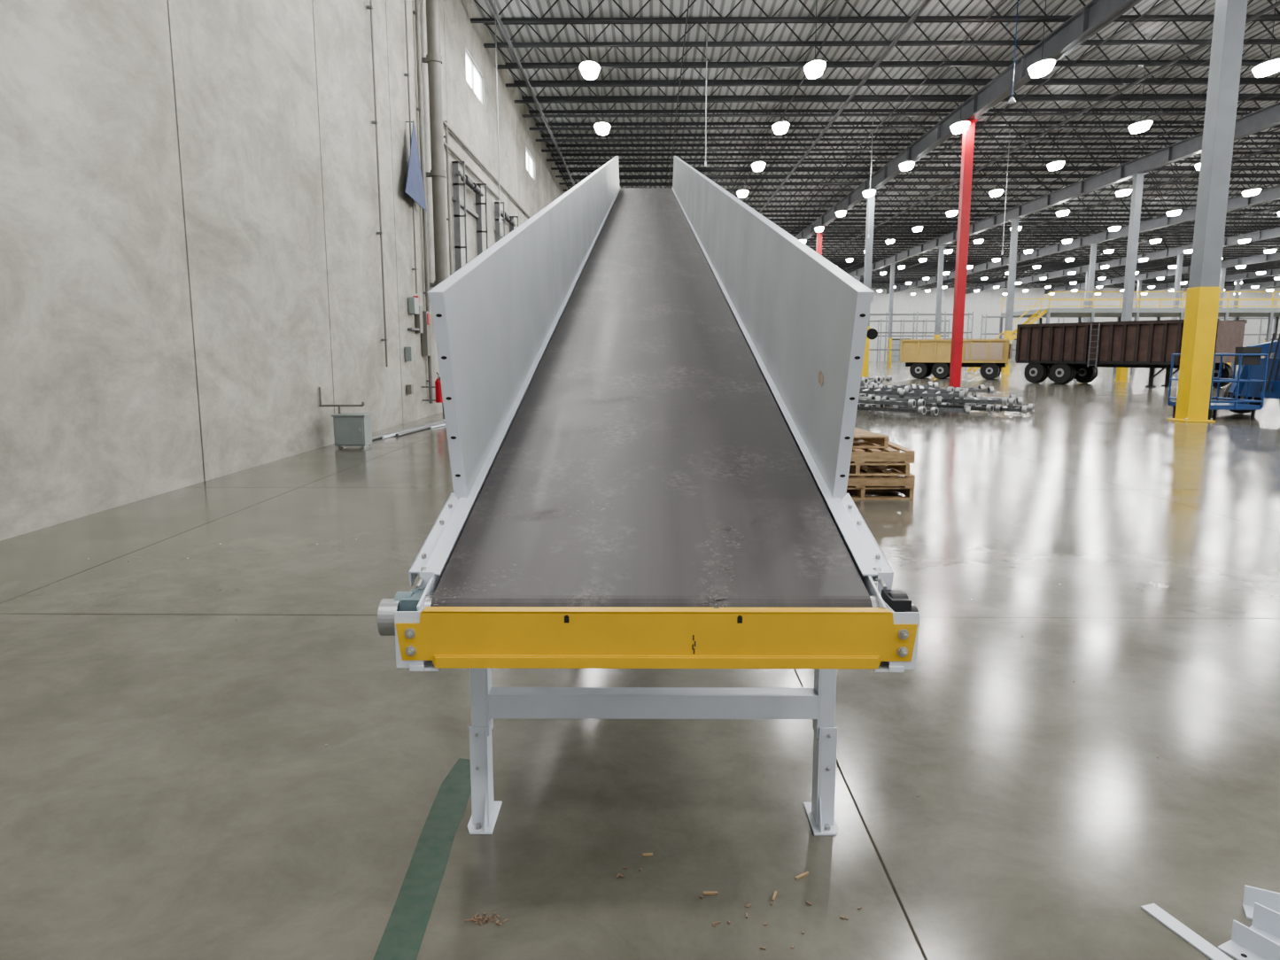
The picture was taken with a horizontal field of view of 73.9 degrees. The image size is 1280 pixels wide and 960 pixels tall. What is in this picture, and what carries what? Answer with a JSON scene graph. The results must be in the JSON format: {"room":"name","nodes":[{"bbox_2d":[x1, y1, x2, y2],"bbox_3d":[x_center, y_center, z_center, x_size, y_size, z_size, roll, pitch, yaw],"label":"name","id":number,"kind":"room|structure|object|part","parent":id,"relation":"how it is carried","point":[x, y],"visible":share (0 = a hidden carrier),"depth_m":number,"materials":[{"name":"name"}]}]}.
{"room":"distribution center","nodes":[
{"label":"distribution center","id":0,"kind":"room"},
{"bbox_2d":[0,0,567,541],"bbox_3d":[-4.591,-12.912,56.786,0.200,11.550,144.004,0,9,1],"label":"wall","id":1,"kind":"structure","parent":0,"point":[190,247],"depth_m":9.99,"materials":[{"name":"concrete"}]},
{"bbox_2d":[404,121,426,211],"bbox_3d":[-4.870,-6.754,18.079,0.180,1.750,1.650,0,9,1],"label":"pennant banner","id":2,"kind":"object","parent":1,"relation":"attached to","point":[414,186],"visible":1,"depth_m":18.07,"materials":[{"name":"blue fabric"}]},
{"bbox_2d":[404,295,431,394],"bbox_3d":[-4.878,-2.987,18.750,0.160,2.100,1.650,0,9,1],"label":"electrical boxes","id":3,"kind":"object","parent":1,"relation":"attached to","point":[422,318],"visible":1,"depth_m":18.76,"materials":[{"name":"grey metal"}]},
{"bbox_2d":[421,372,442,403],"bbox_3d":[-4.701,-2.099,19.273,0.505,0.687,0.248,0,9,1],"label":"fire extinguisher","id":4,"kind":"object","parent":1,"relation":"attached to","point":[438,384],"visible":0.78,"depth_m":19.26,"materials":[{"name":"red paint"}]},
{"bbox_2d":[422,0,448,414],"bbox_3d":[-4.719,-7.252,19.696,0.440,11.450,0.360,0,9,1],"label":"downspout pipe","id":5,"kind":"object","parent":1,"relation":"attached to","point":[438,174],"visible":0.7,"depth_m":19.50,"materials":[{"name":"grey metal"}]},
{"bbox_2d":[366,0,530,403],"bbox_3d":[-4.754,-8.888,29.847,0.120,11.050,28.440,0,9,1],"label":"conduit","id":6,"kind":"object","parent":1,"relation":"attached to","point":[415,11],"visible":0.52,"depth_m":18.86,"materials":[{"name":"grey metal"}]},
{"bbox_2d":[451,161,488,271],"bbox_3d":[-4.719,-5.368,24.128,0.320,6.400,3.200,0,9,1],"label":"door","id":7,"kind":"structure","parent":1,"relation":"in","point":[476,188],"depth_m":22.51,"materials":[{"name":"grey paint"}]},
{"bbox_2d":[465,49,482,103],"bbox_3d":[-4.979,-11.905,25.216,0.090,0.900,2.700,0,9,1],"label":"window","id":8,"kind":"structure","parent":1,"relation":"in","point":[473,77],"depth_m":25.35,"materials":[{"name":"white glass"}]},
{"bbox_2d":[494,201,518,242],"bbox_3d":[-4.645,-6.280,30.159,0.320,6.400,3.200,0,9,1],"label":"door","id":9,"kind":"structure","parent":1,"relation":"in","point":[509,219],"depth_m":28.33,"materials":[{"name":"grey paint"}]},
{"bbox_2d":[526,149,534,179],"bbox_3d":[-4.835,-13.662,36.833,0.090,0.900,2.800,0,9,1],"label":"window","id":10,"kind":"structure","parent":1,"relation":"in","point":[530,167],"depth_m":37.49,"materials":[{"name":"white glass"}]},
{"bbox_2d":[0,361,1279,959],"bbox_3d":[50.407,-6.980,57.188,110.600,0.300,144.400,0,9,1],"label":"floor","id":11,"kind":"structure","parent":0,"point":[172,788],"depth_m":3.30,"materials":[{"name":"concrete"}]},
{"bbox_2d":[318,387,372,448],"bbox_3d":[-4.647,-0.987,13.381,0.760,0.950,0.400,0,9,1],"label":"base cabinet","id":12,"kind":"object","parent":11,"relation":"on","point":[350,429],"visible":1,"depth_m":13.24,"materials":[{"name":"grey metal"}]},
{"bbox_2d":[372,418,445,440],"bbox_3d":[-4.275,-1.037,16.690,0.467,0.058,4.840,1,9,9],"label":"conduit pipes","id":13,"kind":"object","parent":11,"relation":"on","point":[441,422],"visible":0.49,"depth_m":16.00,"materials":[{"name":"white metal"}]},
{"bbox_2d":[372,758,471,959],"bbox_3d":[-0.577,1.334,1.205,0.282,0.001,3.970,0,9,1],"label":"floor marking","id":14,"kind":"object","parent":11,"relation":"on","point":[405,930],"depth_m":2.48,"materials":[{"name":"paint"}]},
{"bbox_2d":[377,155,919,835],"bbox_3d":[0.111,-2.893,10.284,1.409,5.644,17.298,0,9,0],"label":"conveyor","id":15,"kind":"object","parent":11,"relation":"on","point":[650,396],"visible":1,"depth_m":2.70,"materials":[{"name":"rubber"}]},
{"bbox_3d":[0.079,-2.946,10.298,1.290,4.297,17.249,0,9,0],"label":"frame","id":16,"kind":"part","parent":15,"relation":"part of","materials":[{"name":"white metal"}]},
{"bbox_2d":[465,853,861,950],"bbox_3d":[0.078,1.156,2.371,1.056,0.006,0.376,1,9,7],"label":"chips","id":17,"kind":"object","parent":11,"relation":"on","point":[490,918],"visible":1,"depth_m":2.28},
{"bbox_2d":[815,229,823,255],"bbox_3d":[12.550,-12.605,60.142,0.580,9.940,0.580,0,9,1],"label":"support column","id":18,"kind":"structure","parent":11,"relation":"on","point":[818,248],"depth_m":59.41,"materials":[{"name":"red metal"}]},
{"bbox_2d":[861,191,876,377],"bbox_3d":[12.379,-10.512,46.301,0.580,9.940,0.580,0,9,1],"label":"support column","id":19,"kind":"structure","parent":11,"relation":"on","point":[869,241],"depth_m":45.95,"materials":[{"name":"metal"}]},
{"bbox_2d":[846,427,915,499],"bbox_3d":[2.235,-0.194,9.172,1.148,0.640,1.184,0,9,1],"label":"pallet stack","id":20,"kind":"object","parent":11,"relation":"on","point":[871,459],"visible":0.55,"depth_m":8.69,"materials":[{"name":"brown wood"}]},
{"bbox_2d":[884,263,896,366],"bbox_3d":[24.537,-16.098,83.235,0.580,9.940,0.580,0,9,1],"label":"support column","id":21,"kind":"structure","parent":11,"relation":"on","point":[892,265],"depth_m":82.94,"materials":[{"name":"metal"}]},
{"bbox_2d":[869,318,949,364],"bbox_3d":[30.426,-16.069,98.895,10.500,5.200,1.200,0,9,1],"label":"rack","id":22,"kind":"object","parent":11,"relation":"on","point":[879,321],"visible":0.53,"depth_m":98.40,"materials":[{"name":"grey metal"}]},
{"bbox_2d":[868,311,973,367],"bbox_3d":[26.207,-13.385,81.147,10.500,5.200,1.200,0,9,1],"label":"rack","id":23,"kind":"object","parent":11,"relation":"on","point":[888,350],"visible":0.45,"depth_m":80.51,"materials":[{"name":"grey metal"}]},
{"bbox_2d":[933,245,946,339],"bbox_3d":[24.366,-14.004,69.394,0.580,9.940,0.580,0,9,1],"label":"support column","id":24,"kind":"structure","parent":11,"relation":"on","point":[941,258],"depth_m":69.08,"materials":[{"name":"metal"}]},
{"bbox_2d":[856,375,1034,415],"bbox_3d":[7.072,-2.352,22.695,4.794,0.794,7.778,0,9,1],"label":"pile","id":25,"kind":"object","parent":11,"relation":"on","point":[872,397],"visible":0.83,"depth_m":20.31,"materials":[{"name":"grey metal"}]},
{"bbox_2d":[899,338,1012,380],"bbox_3d":[17.517,-6.709,47.170,5.596,2.160,2.560,4,10,26],"label":"trailer","id":26,"kind":"object","parent":11,"relation":"on","point":[925,358],"visible":0.95,"depth_m":46.30,"materials":[{"name":"yellow metal"}]},
{"bbox_2d":[948,119,977,387],"bbox_3d":[12.206,-8.389,32.262,0.570,9.940,0.570,0,9,1],"label":"support column","id":27,"kind":"structure","parent":11,"relation":"on","point":[968,135],"depth_m":32.11,"materials":[{"name":"red metal"}]},
{"bbox_2d":[1000,218,1020,374],"bbox_3d":[24.195,-11.911,55.552,0.580,9.940,0.580,0,9,1],"label":"support column","id":28,"kind":"structure","parent":11,"relation":"on","point":[1014,229],"depth_m":55.31,"materials":[{"name":"metal"}]},
{"bbox_2d":[1009,263,1017,366],"bbox_3d":[36.236,-16.076,83.094,0.580,9.940,0.580,0,9,1],"label":"support column","id":29,"kind":"structure","parent":11,"relation":"on","point":[1016,263],"depth_m":82.59,"materials":[{"name":"metal"}]},
{"bbox_2d":[980,314,1085,350],"bbox_3d":[40.279,-14.256,86.910,10.500,5.200,1.200,0,9,1],"label":"rack","id":30,"kind":"object","parent":11,"relation":"on","point":[987,316],"visible":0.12,"depth_m":87.01,"materials":[{"name":"grey metal"}]},
{"bbox_2d":[1082,271,1088,322],"bbox_3d":[48.045,-17.401,91.851,0.580,9.940,0.580,0,9,1],"label":"support column","id":31,"kind":"structure","parent":11,"relation":"on","point":[1087,273],"depth_m":91.36,"materials":[{"name":"metal"}]},
{"bbox_2d":[1085,243,1098,322],"bbox_3d":[36.053,-13.833,68.264,0.580,9.940,0.580,0,9,1],"label":"support column","id":32,"kind":"structure","parent":11,"relation":"on","point":[1093,246],"depth_m":67.81,"materials":[{"name":"metal"}]},
{"bbox_2d":[966,291,1279,373],"bbox_3d":[41.879,-10.586,61.603,37.956,5.510,8.000,0,9,1],"label":"platform","id":33,"kind":"object","parent":11,"relation":"on","point":[1092,313],"visible":0.56,"depth_m":58.29,"materials":[{"name":"yellow metal"}]},
{"bbox_2d":[1112,173,1147,381],"bbox_3d":[24.024,-9.818,41.711,0.580,9.940,0.580,0,9,1],"label":"support column","id":34,"kind":"structure","parent":11,"relation":"on","point":[1121,373],"depth_m":41.41,"materials":[{"name":"metal"}]},
{"bbox_2d":[1015,318,1247,387],"bbox_3d":[21.433,-5.625,37.928,2.735,2.780,8.570,-6,10,-33],"label":"trailer","id":35,"kind":"object","parent":11,"relation":"on","point":[1060,352],"visible":0.78,"depth_m":37.29,"materials":[{"name":"brown metal"}]},
{"bbox_2d":[1135,279,1143,308],"bbox_3d":[59.878,-19.024,102.585,0.580,9.940,0.580,0,9,1],"label":"support column","id":36,"kind":"structure","parent":11,"relation":"on","point":[1139,282],"depth_m":101.95,"materials":[{"name":"metal"}]},
{"bbox_2d":[1171,255,1183,319],"bbox_3d":[47.849,-15.008,76.032,0.580,9.940,0.580,0,9,1],"label":"support column","id":37,"kind":"structure","parent":11,"relation":"on","point":[1180,258],"depth_m":75.52,"materials":[{"name":"metal"}]},
{"bbox_2d":[1167,0,1248,422],"bbox_3d":[12.028,-6.205,17.827,0.640,9.940,0.640,0,9,1],"label":"support column","id":38,"kind":"structure","parent":11,"relation":"on","point":[1203,291],"depth_m":17.80,"materials":[{"name":"metal"}]},
{"bbox_2d":[1140,884,1279,959],"bbox_3d":[1.675,1.165,2.095,0.626,0.070,0.463,0,9,1],"label":"metal bracket","id":39,"kind":"object","parent":11,"relation":"on","point":[1260,941],"visible":1,"depth_m":2.19,"materials":[{"name":"white metal"}]},
{"bbox_2d":[1217,267,1227,320],"bbox_3d":[59.695,-16.781,87.755,0.580,9.940,0.580,0,9,1],"label":"support column","id":40,"kind":"structure","parent":11,"relation":"on","point":[1222,269],"depth_m":87.12,"materials":[{"name":"metal"}]},
{"bbox_2d":[1167,333,1279,419],"bbox_3d":[14.639,-2.573,19.558,4.045,2.239,2.340,0,9,1],"label":"boom lift","id":41,"kind":"object","parent":11,"relation":"on","point":[1257,378],"visible":0.9,"depth_m":19.19,"materials":[{"name":"blue metal"}]},
{"bbox_2d":[1227,279,1241,364],"bbox_3d":[71.578,-19.003,102.444,0.580,9.940,0.580,0,9,1],"label":"support column","id":42,"kind":"structure","parent":11,"relation":"on","point":[1237,282],"depth_m":101.85,"materials":[{"name":"metal"}]},
{"bbox_2d":[1220,317,1279,343],"bbox_3d":[66.326,-14.807,90.550,10.500,5.200,1.200,0,9,1],"label":"rack","id":43,"kind":"object","parent":11,"relation":"on","point":[1244,318],"visible":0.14,"depth_m":90.17,"materials":[{"name":"metal"}]},
{"bbox_2d":[470,0,1279,289],"bbox_3d":[50.587,-19.044,62.492,109.813,0.990,128.500,0,9,1],"label":"roof","id":44,"kind":"structure","parent":0,"point":[855,229],"depth_m":37.46,"materials":[{"name":"grey metal"}]},
{"bbox_2d":[471,0,1279,280],"bbox_3d":[50.407,-18.647,55.423,110.600,0.200,144.400,0,9,1],"label":"ceiling","id":45,"kind":"structure","parent":0,"point":[655,8],"depth_m":31.85,"materials":[{"name":"metal"}]},
{"bbox_2d":[579,23,600,79],"label":"lights","id":46,"kind":"object","parent":45,"relation":"hanging from","point":[589,69],"depth_m":24.76,"materials":[{"name":"white plastic"}]},
{"bbox_2d":[593,120,610,135],"label":"lights","id":47,"kind":"object","parent":45,"relation":"hanging from","point":[601,128],"depth_m":31.20,"materials":[{"name":"white"}]},
{"bbox_2d":[736,171,748,197],"label":"lights","id":48,"kind":"object","parent":45,"relation":"hanging from","point":[742,192],"depth_m":44.19,"materials":[{"name":"white plastic"}]},
{"bbox_2d":[494,0,1018,255],"bbox_3d":[8.479,-11.203,28.565,25.333,6.490,9.590,-8,12,-43],"label":"cables","id":49,"kind":"object","parent":45,"relation":"hanging from","point":[1012,100],"visible":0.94,"depth_m":24.00,"materials":[{"name":"white metal"}]},
{"bbox_2d":[751,140,765,171],"label":"lights","id":50,"kind":"object","parent":45,"relation":"hanging from","point":[757,166],"depth_m":37.66,"materials":[{"name":"white"}]},
{"bbox_2d":[772,113,789,134],"label":"lights","id":51,"kind":"object","parent":45,"relation":"hanging from","point":[780,127],"depth_m":31.13,"materials":[{"name":"white plastic"}]},
{"bbox_2d":[803,39,826,78],"label":"lights","id":52,"kind":"object","parent":45,"relation":"hanging from","point":[813,69],"depth_m":24.65,"materials":[{"name":"white"}]},
{"bbox_2d":[814,212,823,232],"label":"lights","id":53,"kind":"object","parent":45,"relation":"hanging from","point":[818,228],"depth_m":57.16,"materials":[{"name":"white"}]},
{"bbox_2d":[835,209,846,217],"label":"lights","id":54,"kind":"object","parent":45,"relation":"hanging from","point":[841,213],"depth_m":50.60,"materials":[{"name":"white plastic"}]},
{"bbox_2d":[862,179,876,197],"label":"lights","id":55,"kind":"object","parent":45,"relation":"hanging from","point":[866,193],"depth_m":44.13,"materials":[{"name":"white plastic"}]},
{"bbox_2d":[885,238,894,244],"label":"lights","id":56,"kind":"object","parent":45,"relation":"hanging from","point":[890,240],"depth_m":63.55,"materials":[{"name":"white"}]},
{"bbox_2d":[899,159,915,170],"label":"lights","id":57,"kind":"object","parent":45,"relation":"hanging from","point":[907,165],"depth_m":37.58,"materials":[{"name":"white plastic"}]},
{"bbox_2d":[912,224,923,232],"label":"lights","id":58,"kind":"object","parent":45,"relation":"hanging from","point":[918,228],"depth_m":57.06,"materials":[{"name":"white"}]},
{"bbox_2d":[944,245,952,254],"label":"lights","id":59,"kind":"object","parent":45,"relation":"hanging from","point":[948,251],"depth_m":70.07,"materials":[{"name":"white plastic"}]},
{"bbox_2d":[945,209,958,217],"label":"lights","id":60,"kind":"object","parent":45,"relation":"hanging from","point":[950,213],"depth_m":50.54,"materials":[{"name":"white"}]},
{"bbox_2d":[950,109,970,134],"label":"lights","id":61,"kind":"object","parent":45,"relation":"hanging from","point":[959,127],"depth_m":31.09,"materials":[{"name":"white plastic"}]},
{"bbox_2d":[973,238,983,243],"label":"lights","id":62,"kind":"object","parent":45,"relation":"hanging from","point":[978,240],"depth_m":63.49,"materials":[{"name":"white"}]},
{"bbox_2d":[988,187,1003,197],"label":"lights","id":63,"kind":"object","parent":45,"relation":"hanging from","point":[997,191],"depth_m":44.02,"materials":[{"name":"white plastic"}]},
{"bbox_2d":[1023,248,1032,253],"label":"lights","id":64,"kind":"object","parent":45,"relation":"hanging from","point":[1027,251],"depth_m":69.97,"materials":[{"name":"white plastic"}]},
{"bbox_2d":[794,0,1279,294],"bbox_3d":[53.540,-18.326,62.260,82.220,0.720,129.900,0,9,1],"label":"girder","id":65,"kind":"object","parent":45,"relation":"attached to","point":[1096,15],"depth_m":47.61,"materials":[{"name":"grey metal"}]},
{"bbox_2d":[1027,20,1055,77],"label":"lights","id":66,"kind":"object","parent":45,"relation":"hanging from","point":[1043,66],"depth_m":24.60,"materials":[{"name":"white"}]},
{"bbox_2d":[1047,153,1065,170],"label":"lights","id":67,"kind":"object","parent":45,"relation":"hanging from","point":[1057,164],"depth_m":37.54,"materials":[{"name":"white"}]},
{"bbox_2d":[1055,202,1069,217],"label":"lights","id":68,"kind":"object","parent":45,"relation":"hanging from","point":[1062,212],"depth_m":50.52,"materials":[{"name":"white"}]},
{"bbox_2d":[1062,238,1072,243],"label":"lights","id":69,"kind":"object","parent":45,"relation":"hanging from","point":[1066,240],"depth_m":63.44,"materials":[{"name":"white"}]},
{"bbox_2d":[1103,248,1113,253],"label":"lights","id":70,"kind":"object","parent":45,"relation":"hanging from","point":[1107,251],"depth_m":69.90,"materials":[{"name":"white plastic"}]},
{"bbox_2d":[1108,221,1120,232],"label":"lights","id":71,"kind":"object","parent":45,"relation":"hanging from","point":[1114,228],"depth_m":56.94,"materials":[{"name":"white"}]},
{"bbox_2d":[1115,187,1132,196],"label":"lights","id":72,"kind":"object","parent":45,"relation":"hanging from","point":[1124,191],"depth_m":44.01,"materials":[{"name":"white plastic"}]},
{"bbox_2d":[1128,87,1152,133],"label":"lights","id":73,"kind":"object","parent":45,"relation":"hanging from","point":[1140,126],"depth_m":31.06,"materials":[{"name":"white plastic"}]},
{"bbox_2d":[1139,250,1148,262],"label":"lights","id":74,"kind":"object","parent":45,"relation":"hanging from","point":[1144,259],"depth_m":76.36,"materials":[{"name":"white plastic"}]},
{"bbox_2d":[1149,237,1162,243],"label":"lights","id":75,"kind":"object","parent":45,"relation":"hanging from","point":[1154,240],"depth_m":63.36,"materials":[{"name":"white"}]},
{"bbox_2d":[1166,208,1182,216],"label":"lights","id":76,"kind":"object","parent":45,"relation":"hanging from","point":[1173,212],"depth_m":50.44,"materials":[{"name":"white"}]},
{"bbox_2d":[1183,248,1192,253],"label":"lights","id":77,"kind":"object","parent":45,"relation":"hanging from","point":[1188,251],"depth_m":69.91,"materials":[{"name":"white plastic"}]},
{"bbox_2d":[1235,258,1245,271],"label":"lights","id":78,"kind":"object","parent":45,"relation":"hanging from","point":[1242,266],"depth_m":82.76,"materials":[{"name":"white plastic"}]},
{"bbox_2d":[1238,233,1250,243],"label":"lights","id":79,"kind":"object","parent":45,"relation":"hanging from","point":[1246,239],"depth_m":63.34,"materials":[{"name":"white"}]},
{"bbox_2d":[1241,183,1261,196],"label":"lights","id":80,"kind":"object","parent":45,"relation":"hanging from","point":[1251,191],"depth_m":43.95,"materials":[{"name":"white plastic"}]},
{"bbox_2d":[1251,19,1279,77],"label":"lights","id":81,"kind":"object","parent":45,"relation":"hanging from","point":[1271,65],"depth_m":24.62,"materials":[{"name":"white plastic"}]},
{"bbox_2d":[1264,242,1276,253],"label":"lights","id":82,"kind":"object","parent":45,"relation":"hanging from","point":[1271,250],"depth_m":69.80,"materials":[{"name":"white"}]},
{"bbox_2d":[868,283,1279,361],"bbox_3d":[51.487,-23.604,127.484,110.200,11.550,0.400,0,9,1],"label":"wall","id":83,"kind":"structure","parent":0,"point":[989,302],"depth_m":126.88,"materials":[{"name":"white paint"}]},
{"bbox_2d":[891,338,911,361],"bbox_3d":[39.084,-19.556,127.972,3.300,3.400,0.130,0,9,1],"label":"door","id":84,"kind":"structure","parent":83,"relation":"in","point":[896,342],"depth_m":127.94,"materials":[{"name":"white metal"}]},
{"bbox_2d":[996,338,1016,361],"bbox_3d":[55.083,-19.527,127.778,3.300,3.400,0.130,0,9,1],"label":"door","id":85,"kind":"structure","parent":83,"relation":"in","point":[1012,359],"depth_m":127.78,"materials":[{"name":"grey metal"}]}
]}

